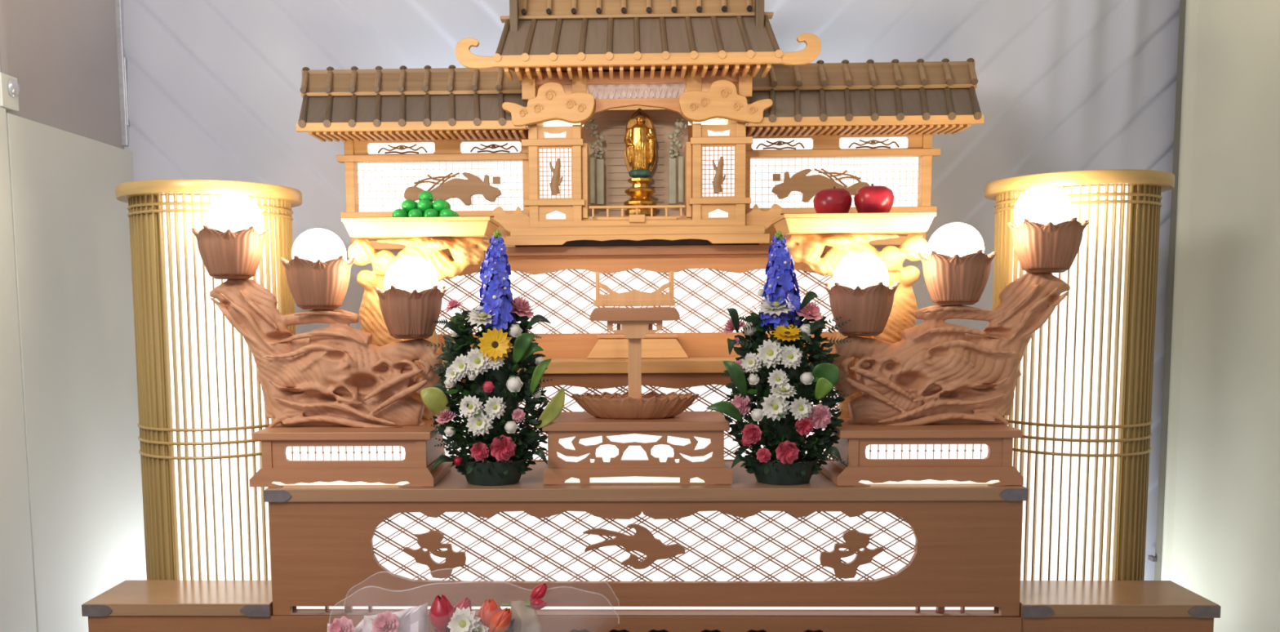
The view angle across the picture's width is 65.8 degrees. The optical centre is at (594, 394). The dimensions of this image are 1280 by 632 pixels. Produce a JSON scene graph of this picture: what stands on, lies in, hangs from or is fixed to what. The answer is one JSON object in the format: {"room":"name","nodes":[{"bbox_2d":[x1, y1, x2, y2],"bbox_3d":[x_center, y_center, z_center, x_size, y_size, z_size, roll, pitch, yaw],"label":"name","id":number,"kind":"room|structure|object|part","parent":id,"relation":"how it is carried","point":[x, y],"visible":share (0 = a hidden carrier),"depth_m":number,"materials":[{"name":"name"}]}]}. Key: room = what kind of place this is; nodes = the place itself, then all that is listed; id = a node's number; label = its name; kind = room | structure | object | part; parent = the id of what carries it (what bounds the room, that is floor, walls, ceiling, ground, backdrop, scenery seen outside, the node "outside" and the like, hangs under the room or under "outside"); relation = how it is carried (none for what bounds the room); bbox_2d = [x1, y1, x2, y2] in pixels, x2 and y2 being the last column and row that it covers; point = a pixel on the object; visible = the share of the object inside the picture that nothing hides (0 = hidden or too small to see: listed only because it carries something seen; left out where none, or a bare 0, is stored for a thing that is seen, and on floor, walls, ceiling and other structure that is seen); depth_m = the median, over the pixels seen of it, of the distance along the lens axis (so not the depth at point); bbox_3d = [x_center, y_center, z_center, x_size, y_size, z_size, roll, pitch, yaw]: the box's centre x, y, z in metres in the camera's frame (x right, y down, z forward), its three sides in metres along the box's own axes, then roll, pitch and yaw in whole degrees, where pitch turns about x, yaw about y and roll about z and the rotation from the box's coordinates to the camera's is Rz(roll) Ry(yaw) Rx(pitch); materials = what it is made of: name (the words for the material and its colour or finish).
{"room":"funeral hall","nodes":[
{"label":"funeral hall","id":0,"kind":"room"},
{"bbox_2d":[0,0,146,631],"bbox_3d":[-1.637,-0.223,2.043,0.084,3.000,2.822,0,5,2],"label":"wall","id":1,"kind":"structure","parent":0,"point":[72,528],"depth_m":2.97,"materials":[{"name":"paint"}]},
{"bbox_3d":[-1.592,-0.838,2.704,0.023,0.048,0.039,0,5,2],"label":"hinge knob","id":2,"kind":"part","parent":1,"relation":"part of","materials":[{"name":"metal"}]},
{"bbox_3d":[-1.618,-1.347,3.344,0.042,0.995,0.028,0,5,2],"label":"rail","id":3,"kind":"part","parent":1,"relation":"part of","materials":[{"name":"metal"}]},
{"bbox_2d":[1160,0,1279,631],"bbox_3d":[1.903,-0.244,2.002,0.038,2.980,2.531,0,5,1],"label":"wall","id":4,"kind":"structure","parent":0,"point":[1221,535],"depth_m":3.00,"materials":[{"name":"beige paint"}]},
{"bbox_3d":[0.097,1.338,1.575,5.200,0.050,4.900,0,5,2],"label":"floor","id":5,"kind":"structure","parent":0,"visible":0},
{"bbox_2d":[81,580,272,631],"bbox_3d":[-1.015,0.866,2.539,0.462,0.733,0.212,0,5,2],"label":"side table","id":6,"kind":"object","parent":5,"relation":"on","point":[129,606],"depth_m":2.42,"materials":[{"name":"brown wood"}]},
{"bbox_2d":[82,580,272,616],"bbox_3d":[-1.017,0.516,2.509,0.461,0.031,0.210,0,5,2],"label":"shelf","id":7,"kind":"object","parent":6,"relation":"attached to","point":[127,597],"depth_m":2.44,"materials":[{"name":"brown wood"}]},
{"bbox_2d":[115,178,302,580],"bbox_3d":[-1.068,0.313,2.849,0.486,1.779,0.486,0,5,2],"label":"lantern","id":8,"kind":"object","parent":5,"relation":"on","point":[201,402],"visible":0.68,"depth_m":2.64,"materials":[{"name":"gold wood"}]},
{"bbox_2d":[442,355,839,462],"bbox_3d":[0.130,0.540,2.941,1.577,1.293,0.214,0,5,2],"label":"tier","id":9,"kind":"object","parent":5,"relation":"on","point":[701,375],"visible":0.12,"depth_m":2.80,"materials":[{"name":"brown wood"}]},
{"bbox_2d":[586,334,688,358],"bbox_3d":[0.126,-0.143,2.933,0.299,0.066,0.092,0,5,2],"label":"step block","id":10,"kind":"object","parent":9,"relation":"on","point":[608,346],"visible":0.87,"depth_m":2.89,"materials":[{"name":"orange wood"}]},
{"bbox_2d":[435,243,870,357],"bbox_3d":[0.130,-0.292,3.119,1.375,0.332,0.350,0,5,2],"label":"tier","id":11,"kind":"object","parent":9,"relation":"on","point":[558,283],"visible":0.47,"depth_m":2.99,"materials":[{"name":"orange wood"}]},
{"bbox_3d":[0.128,-0.286,3.022,1.316,0.224,0.005,0,5,2],"label":"light panel","id":12,"kind":"part","parent":11,"relation":"part of","materials":[{"name":"white paper"}]},
{"bbox_2d":[295,0,984,252],"bbox_3d":[0.123,-0.862,2.940,2.094,0.834,0.445,0,5,2],"label":"shrine","id":13,"kind":"object","parent":11,"relation":"on","point":[575,73],"visible":0.98,"depth_m":2.91,"materials":[{"name":"brown wood"}]},
{"bbox_3d":[-0.753,-0.660,3.049,0.029,0.251,0.030,0,5,2],"label":"wing post","id":14,"kind":"part","parent":13,"relation":"part of","materials":[{"name":"brown wood"}]},
{"bbox_3d":[-0.493,-0.725,3.033,0.594,0.020,0.040,0,5,2],"label":"rail","id":15,"kind":"part","parent":13,"relation":"part of","materials":[{"name":"brown wood"}]},
{"bbox_3d":[-0.489,-0.555,3.048,0.588,0.018,0.040,0,5,2],"label":"rail","id":16,"kind":"part","parent":13,"relation":"part of","materials":[{"name":"brown wood"}]},
{"bbox_3d":[-0.480,-0.758,3.033,0.518,0.049,0.014,0,5,2],"label":"transom frame","id":17,"kind":"part","parent":13,"relation":"part of","materials":[{"name":"brown wood"}]},
{"bbox_3d":[-0.479,-0.676,3.072,0.518,0.211,0.003,0,5,2],"label":"light panel","id":18,"kind":"part","parent":13,"relation":"part of","materials":[{"name":"white"}]},
{"bbox_3d":[-0.208,-0.663,3.034,0.024,0.251,0.030,0,5,2],"label":"wing post","id":19,"kind":"part","parent":13,"relation":"part of","materials":[{"name":"brown wood"}]},
{"bbox_3d":[-0.115,-0.647,2.924,0.102,0.268,0.003,0,5,2],"label":"light panel","id":20,"kind":"part","parent":13,"relation":"part of","materials":[{"name":"white paper"}]},
{"bbox_2d":[549,158,563,195],"bbox_3d":[-0.114,-0.640,2.901,0.041,0.106,0.009,0,5,2],"label":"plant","id":21,"kind":"object","parent":13,"relation":"on","point":[556,165],"depth_m":2.90,"materials":[{"name":"brown wood"}]},
{"bbox_3d":[0.123,-0.537,2.897,0.281,0.032,0.012,0,5,2],"label":"balustrade","id":22,"kind":"part","parent":13,"relation":"part of","materials":[{"name":"brown wood"}]},
{"bbox_2d":[623,107,656,216],"bbox_3d":[0.136,-0.701,2.966,0.099,0.322,0.078,0,5,2],"label":"statue","id":23,"kind":"object","parent":13,"relation":"on","point":[640,148],"visible":1,"depth_m":2.95,"materials":[{"name":"gold metal"}]},
{"bbox_3d":[0.136,-0.662,2.970,0.069,0.021,0.055,0,5,2],"label":"lotus seat","id":24,"kind":"part","parent":23,"relation":"part of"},
{"bbox_3d":[0.362,-0.649,2.911,0.102,0.268,0.003,0,5,2],"label":"light panel","id":25,"kind":"part","parent":13,"relation":"part of","materials":[{"name":"white paper"}]},
{"bbox_2d":[711,155,725,193],"bbox_3d":[0.362,-0.642,2.889,0.041,0.106,0.009,0,5,2],"label":"carving","id":26,"kind":"object","parent":13,"relation":"on","point":[718,162],"depth_m":2.89,"materials":[{"name":"brown wood"}]},
{"bbox_3d":[0.461,-0.666,3.016,0.024,0.251,0.030,0,5,2],"label":"wing post","id":27,"kind":"part","parent":13,"relation":"part of","materials":[{"name":"brown wood"}]},
{"bbox_3d":[0.733,-0.682,3.039,0.518,0.211,0.003,0,5,2],"label":"light panel","id":28,"kind":"part","parent":13,"relation":"part of","materials":[{"name":"white"}]},
{"bbox_3d":[0.731,-0.763,3.000,0.518,0.049,0.014,0,5,2],"label":"transom frame","id":29,"kind":"part","parent":13,"relation":"part of","materials":[{"name":"brown wood"}]},
{"bbox_3d":[0.743,-0.561,3.015,0.588,0.018,0.040,0,5,2],"label":"rail","id":30,"kind":"part","parent":13,"relation":"part of","materials":[{"name":"brown wood"}]},
{"bbox_3d":[0.745,-0.731,3.000,0.594,0.020,0.040,0,5,2],"label":"rail","id":31,"kind":"part","parent":13,"relation":"part of","materials":[{"name":"brown wood"}]},
{"bbox_3d":[1.005,-0.668,3.002,0.029,0.251,0.030,0,5,2],"label":"wing post","id":32,"kind":"part","parent":13,"relation":"part of","materials":[{"name":"brown wood"}]},
{"bbox_2d":[271,606,1021,631],"bbox_3d":[0.123,0.865,2.626,1.803,0.703,0.440,0,5,2],"label":"altar table","id":33,"kind":"object","parent":5,"relation":"on","point":[279,623],"visible":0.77,"depth_m":2.38,"materials":[{"name":"brown wood"}]},
{"bbox_2d":[263,460,1028,615],"bbox_3d":[0.119,0.361,2.564,1.813,0.312,0.412,0,5,2],"label":"tier","id":34,"kind":"object","parent":33,"relation":"on","point":[747,543],"visible":0.98,"depth_m":2.38,"materials":[{"name":"brown wood"}]},
{"bbox_2d":[248,420,451,487],"bbox_3d":[-0.611,0.146,2.508,0.449,0.133,0.254,0,5,2],"label":"pedestal","id":35,"kind":"object","parent":34,"relation":"on","point":[402,455],"visible":0.99,"depth_m":2.39,"materials":[{"name":"brown wood"}]},
{"bbox_2d":[191,193,447,427],"bbox_3d":[-0.691,-0.212,2.490,0.643,0.585,0.179,0,5,2],"label":"lamp stand","id":36,"kind":"object","parent":35,"relation":"on","point":[336,375],"visible":0.98,"depth_m":2.46,"materials":[{"name":"wood"},{"name":"carved wood"},{"name":"glowing frosted glass"}]},
{"bbox_3d":[-0.901,-0.438,2.475,0.130,0.130,0.130,0,5,2],"label":"globe bulb","id":37,"kind":"part","parent":36,"relation":"part of","materials":[{"name":"white glass"}]},
{"bbox_3d":[-0.691,-0.349,2.477,0.133,0.133,0.133,0,5,2],"label":"globe bulb","id":38,"kind":"part","parent":36,"relation":"part of","materials":[{"name":"white glass"}]},
{"bbox_3d":[-0.461,-0.280,2.478,0.133,0.133,0.133,0,5,2],"label":"globe bulb","id":39,"kind":"part","parent":36,"relation":"part of","materials":[{"name":"white glass"}]},
{"bbox_3d":[-0.606,0.141,2.426,0.357,0.060,0.003,0,5,2],"label":"light panel","id":40,"kind":"part","parent":35,"relation":"part of","materials":[{"name":"white plastic"}]},
{"bbox_2d":[291,445,401,460],"bbox_3d":[-0.606,0.142,2.406,0.270,0.037,0.004,0,5,2],"label":"grille","id":41,"kind":"object","parent":35,"relation":"attached to","point":[298,452],"depth_m":2.42,"materials":[{"name":"white wood"}]},
{"bbox_2d":[341,216,499,455],"bbox_3d":[-0.460,-0.147,2.691,0.388,0.646,0.206,0,5,2],"label":"stand","id":42,"kind":"object","parent":34,"relation":"on","point":[425,238],"visible":0.34,"depth_m":2.62,"materials":[{"name":"wood"}]},
{"bbox_2d":[391,208,408,217],"bbox_3d":[-0.513,-0.471,2.601,0.041,0.036,0.041,-2,5,-20],"label":"fruit","id":43,"kind":"object","parent":42,"relation":"on","point":[399,212],"visible":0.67,"depth_m":2.58,"materials":[{"name":"green plant"}]},
{"bbox_2d":[401,199,417,213],"bbox_3d":[-0.492,-0.500,2.619,0.041,0.036,0.041,3,6,35],"label":"fruit","id":44,"kind":"object","parent":43,"relation":"on","point":[407,205],"visible":0.78,"depth_m":2.60,"materials":[{"name":"green plant"}]},
{"bbox_2d":[408,208,423,217],"bbox_3d":[-0.472,-0.471,2.600,0.041,0.036,0.041,4,7,39],"label":"fruit","id":45,"kind":"object","parent":42,"relation":"on","point":[415,212],"visible":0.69,"depth_m":2.58,"materials":[{"name":"green plant"}]},
{"bbox_2d":[341,216,499,240],"bbox_3d":[-0.462,-0.445,2.664,0.388,0.047,0.206,0,5,2],"label":"tray","id":46,"kind":"object","parent":42,"relation":"on","point":[453,228],"depth_m":2.57,"materials":[{"name":"wood"}]},
{"bbox_2d":[423,208,439,217],"bbox_3d":[-0.430,-0.471,2.599,0.041,0.036,0.041,-5,7,-42],"label":"fruit","id":47,"kind":"object","parent":42,"relation":"on","point":[430,212],"visible":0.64,"depth_m":2.58,"materials":[{"name":"green plant"}]},
{"bbox_2d":[439,208,454,217],"bbox_3d":[-0.389,-0.472,2.598,0.041,0.036,0.041,-3,6,-23],"label":"fruit","id":48,"kind":"object","parent":42,"relation":"on","point":[446,212],"visible":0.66,"depth_m":2.58,"materials":[{"name":"green plant"}]},
{"bbox_2d":[432,198,448,212],"bbox_3d":[-0.409,-0.500,2.616,0.041,0.036,0.041,-5,7,-41],"label":"fruit","id":49,"kind":"object","parent":48,"relation":"on","point":[439,204],"visible":0.75,"depth_m":2.60,"materials":[{"name":"green plant"}]},
{"bbox_3d":[-0.429,-0.475,2.640,0.041,0.036,0.041,-2,5,-18],"label":"fruit","id":50,"kind":"object","parent":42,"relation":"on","visible":0},
{"bbox_2d":[417,199,432,213],"bbox_3d":[-0.451,-0.500,2.618,0.041,0.036,0.041,-2,5,-13],"label":"fruit","id":51,"kind":"object","parent":50,"relation":"on","point":[423,205],"visible":0.78,"depth_m":2.60,"materials":[{"name":"green plant"}]},
{"bbox_2d":[418,191,433,202],"bbox_3d":[-0.451,-0.525,2.636,0.041,0.036,0.041,-2,5,-17],"label":"fruit","id":52,"kind":"object","parent":51,"relation":"on","point":[428,195],"visible":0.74,"depth_m":2.62,"materials":[{"name":"green plant"}]},
{"bbox_2d":[420,229,564,485],"bbox_3d":[-0.240,-0.091,2.415,0.343,0.617,0.234,0,5,5],"label":"flower arrangement","id":53,"kind":"object","parent":34,"relation":"on","point":[492,390],"visible":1,"depth_m":2.36,"materials":[{"name":"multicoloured plant"}]},
{"bbox_3d":[-0.252,0.187,2.444,0.172,0.059,0.146,0,5,2],"label":"pot","id":54,"kind":"part","parent":53,"relation":"part of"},
{"bbox_3d":[-0.236,-0.117,2.331,0.024,0.024,0.012,0,5,2],"label":"flower","id":55,"kind":"part","parent":53,"relation":"part of","materials":[{"name":"brown plant"}]},
{"bbox_2d":[542,411,732,484],"bbox_3d":[0.105,0.132,2.508,0.459,0.152,0.244,0,5,2],"label":"pedestal","id":56,"kind":"object","parent":34,"relation":"on","point":[687,447],"visible":0.94,"depth_m":2.40,"materials":[{"name":"brown wood"}]},
{"bbox_3d":[0.100,0.131,2.426,0.401,0.088,0.003,0,5,2],"label":"light panel","id":57,"kind":"part","parent":56,"relation":"part of","materials":[{"name":"white plastic"}]},
{"bbox_2d":[564,476,704,482],"bbox_3d":[0.100,0.200,2.418,0.385,0.031,0.003,0,5,2],"label":"light","id":58,"kind":"object","parent":56,"relation":"attached to","point":[611,479],"depth_m":2.42,"materials":[{"name":"white"}]},
{"bbox_2d":[571,271,698,419],"bbox_3d":[0.101,-0.123,2.467,0.322,0.363,0.170,0,5,2],"label":"tablet stand","id":59,"kind":"object","parent":56,"relation":"on","point":[636,322],"visible":1,"depth_m":2.42,"materials":[{"name":"brown wood"}]},
{"bbox_3d":[0.006,-0.266,2.416,0.008,0.068,0.008,0,5,2],"label":"rail post","id":60,"kind":"part","parent":59,"relation":"part of","materials":[{"name":"orange wood"}]},
{"bbox_3d":[0.097,-0.253,2.414,0.173,0.043,0.008,0,5,2],"label":"scroll rail","id":61,"kind":"part","parent":59,"relation":"part of","materials":[{"name":"orange wood"}]},
{"bbox_3d":[0.100,-0.065,2.472,0.033,0.153,0.028,0,5,2],"label":"post","id":62,"kind":"part","parent":59,"relation":"part of","materials":[{"name":"orange wood"}]},
{"bbox_2d":[571,391,698,419],"bbox_3d":[0.102,0.028,2.481,0.322,0.060,0.170,0,5,2],"label":"bowl","id":63,"kind":"object","parent":59,"relation":"on","point":[630,405],"depth_m":2.43,"materials":[{"name":"brown wood"}]},
{"bbox_3d":[0.191,-0.274,2.492,0.008,0.068,0.008,0,5,2],"label":"rail post","id":64,"kind":"part","parent":59,"relation":"part of","materials":[{"name":"orange wood"}]},
{"bbox_3d":[0.189,-0.267,2.411,0.008,0.068,0.008,0,5,2],"label":"rail post","id":65,"kind":"part","parent":59,"relation":"part of","materials":[{"name":"orange wood"}]},
{"bbox_3d":[0.115,0.362,2.412,1.361,0.205,0.004,0,5,2],"label":"light panel","id":66,"kind":"part","parent":34,"relation":"part of","materials":[{"name":"white"}]},
{"bbox_2d":[296,606,994,609],"bbox_3d":[0.116,0.515,2.426,1.711,0.026,0.004,0,5,2],"label":"light","id":67,"kind":"object","parent":34,"relation":"attached to","point":[297,607],"depth_m":2.42,"materials":[{"name":"white"}]},
{"bbox_2d":[706,231,851,484],"bbox_3d":[0.448,-0.090,2.400,0.337,0.608,0.236,1,5,11],"label":"flower arrangement","id":68,"kind":"object","parent":34,"relation":"on","point":[780,378],"visible":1,"depth_m":2.34,"materials":[{"name":"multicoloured plant"}]},
{"bbox_3d":[0.462,0.185,2.425,0.172,0.057,0.146,0,5,2],"label":"pot","id":69,"kind":"part","parent":68,"relation":"part of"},
{"bbox_2d":[772,212,936,457],"bbox_3d":[0.684,-0.152,2.660,0.388,0.646,0.206,0,5,2],"label":"stand","id":70,"kind":"object","parent":34,"relation":"on","point":[847,234],"visible":0.35,"depth_m":2.59,"materials":[{"name":"wood"}]},
{"bbox_2d":[813,186,852,213],"bbox_3d":[0.641,-0.513,2.655,0.101,0.093,0.102,-4,6,-33],"label":"apple","id":71,"kind":"object","parent":70,"relation":"on","point":[833,200],"visible":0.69,"depth_m":2.62,"materials":[{"name":"red food"}]},
{"bbox_2d":[772,212,936,237],"bbox_3d":[0.682,-0.450,2.633,0.388,0.047,0.206,0,5,2],"label":"tray","id":72,"kind":"object","parent":70,"relation":"on","point":[888,224],"depth_m":2.54,"materials":[{"name":"wood"}]},
{"bbox_2d":[853,183,893,213],"bbox_3d":[0.732,-0.508,2.598,0.101,0.093,0.102,3,6,32],"label":"apple","id":73,"kind":"object","parent":70,"relation":"on","point":[872,198],"visible":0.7,"depth_m":2.56,"materials":[{"name":"red food"}]},
{"bbox_2d":[817,418,1023,485],"bbox_3d":[0.801,0.140,2.471,0.439,0.133,0.254,0,5,2],"label":"pedestal","id":74,"kind":"object","parent":34,"relation":"on","point":[928,453],"visible":0.97,"depth_m":2.35,"materials":[{"name":"brown wood"}]},
{"bbox_2d":[869,444,982,458],"bbox_3d":[0.793,0.136,2.369,0.269,0.037,0.004,0,5,2],"label":"grille","id":75,"kind":"object","parent":74,"relation":"attached to","point":[876,451],"depth_m":2.39,"materials":[{"name":"white wood"}]},
{"bbox_3d":[0.800,0.135,2.388,0.345,0.060,0.003,0,5,2],"label":"light panel","id":76,"kind":"part","parent":74,"relation":"part of","materials":[{"name":"white"}]},
{"bbox_2d":[824,185,1088,425],"bbox_3d":[0.890,-0.220,2.448,0.643,0.585,0.179,0,5,2],"label":"lamp stand","id":77,"kind":"object","parent":74,"relation":"on","point":[938,372],"visible":1,"depth_m":2.42,"materials":[{"name":"brown wood"}]},
{"bbox_3d":[0.659,-0.285,2.448,0.133,0.133,0.133,0,5,2],"label":"globe bulb","id":78,"kind":"part","parent":77,"relation":"part of","materials":[{"name":"white glass"}]},
{"bbox_3d":[0.889,-0.356,2.436,0.133,0.133,0.133,0,5,2],"label":"globe bulb","id":79,"kind":"part","parent":77,"relation":"part of","materials":[{"name":"white glass"}]},
{"bbox_3d":[1.097,-0.447,2.422,0.130,0.130,0.130,0,5,2],"label":"globe bulb","id":80,"kind":"part","parent":77,"relation":"part of","materials":[{"name":"white glass"}]},
{"bbox_2d":[1019,580,1221,631],"bbox_3d":[1.254,0.855,2.479,0.462,0.733,0.212,0,5,2],"label":"side table","id":81,"kind":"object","parent":5,"relation":"on","point":[1045,606],"depth_m":2.36,"materials":[{"name":"brown wood"}]},
{"bbox_2d":[984,168,1174,580],"bbox_3d":[1.324,0.302,2.785,0.468,1.780,0.468,0,5,2],"label":"lantern","id":82,"kind":"object","parent":81,"relation":"on","point":[1082,406],"visible":0.77,"depth_m":2.59,"materials":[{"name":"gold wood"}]},
{"bbox_2d":[1147,0,1186,580],"bbox_3d":[1.948,-0.361,3.294,0.095,3.000,0.055,0,5,2],"label":"board","id":83,"kind":"object","parent":5,"relation":"on","point":[1157,558],"visible":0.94,"depth_m":3.29,"materials":[{"name":"grey metal"}]},
{"bbox_3d":[-0.015,0.935,2.124,1.650,0.655,0.460,0,5,2],"label":"table","id":84,"kind":"object","parent":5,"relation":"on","visible":0},
{"bbox_2d":[327,582,547,631],"bbox_3d":[-0.275,0.508,2.132,0.657,0.195,0.344,0,5,2],"label":"bouquet","id":85,"kind":"object","parent":84,"relation":"on","point":[444,616],"visible":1,"depth_m":2.11,"materials":[{"name":"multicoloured plant"}]},
{"bbox_3d":[-0.169,0.454,2.138,0.064,0.011,0.010,0,5,8],"label":"flower stem","id":86,"kind":"part","parent":85,"relation":"part of","materials":[{"name":"green plant"}]},
{"bbox_3d":[0.075,-1.749,1.296,5.200,0.050,4.900,0,5,2],"label":"ceiling","id":87,"kind":"structure","parent":0,"visible":0},
{"bbox_2d":[123,0,509,260],"bbox_3d":[-0.939,-0.893,3.359,1.316,0.869,0.055,0,5,2],"label":"curtain","id":88,"kind":"object","parent":87,"relation":"hanging from","point":[214,86],"depth_m":3.36,"materials":[{"name":"fabric"}]},
{"bbox_2d":[764,0,1180,254],"bbox_3d":[1.238,-0.888,3.303,1.350,0.836,0.055,0,5,2],"label":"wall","id":89,"kind":"structure","parent":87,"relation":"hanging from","point":[1062,85],"depth_m":3.29,"materials":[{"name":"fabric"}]}
]}

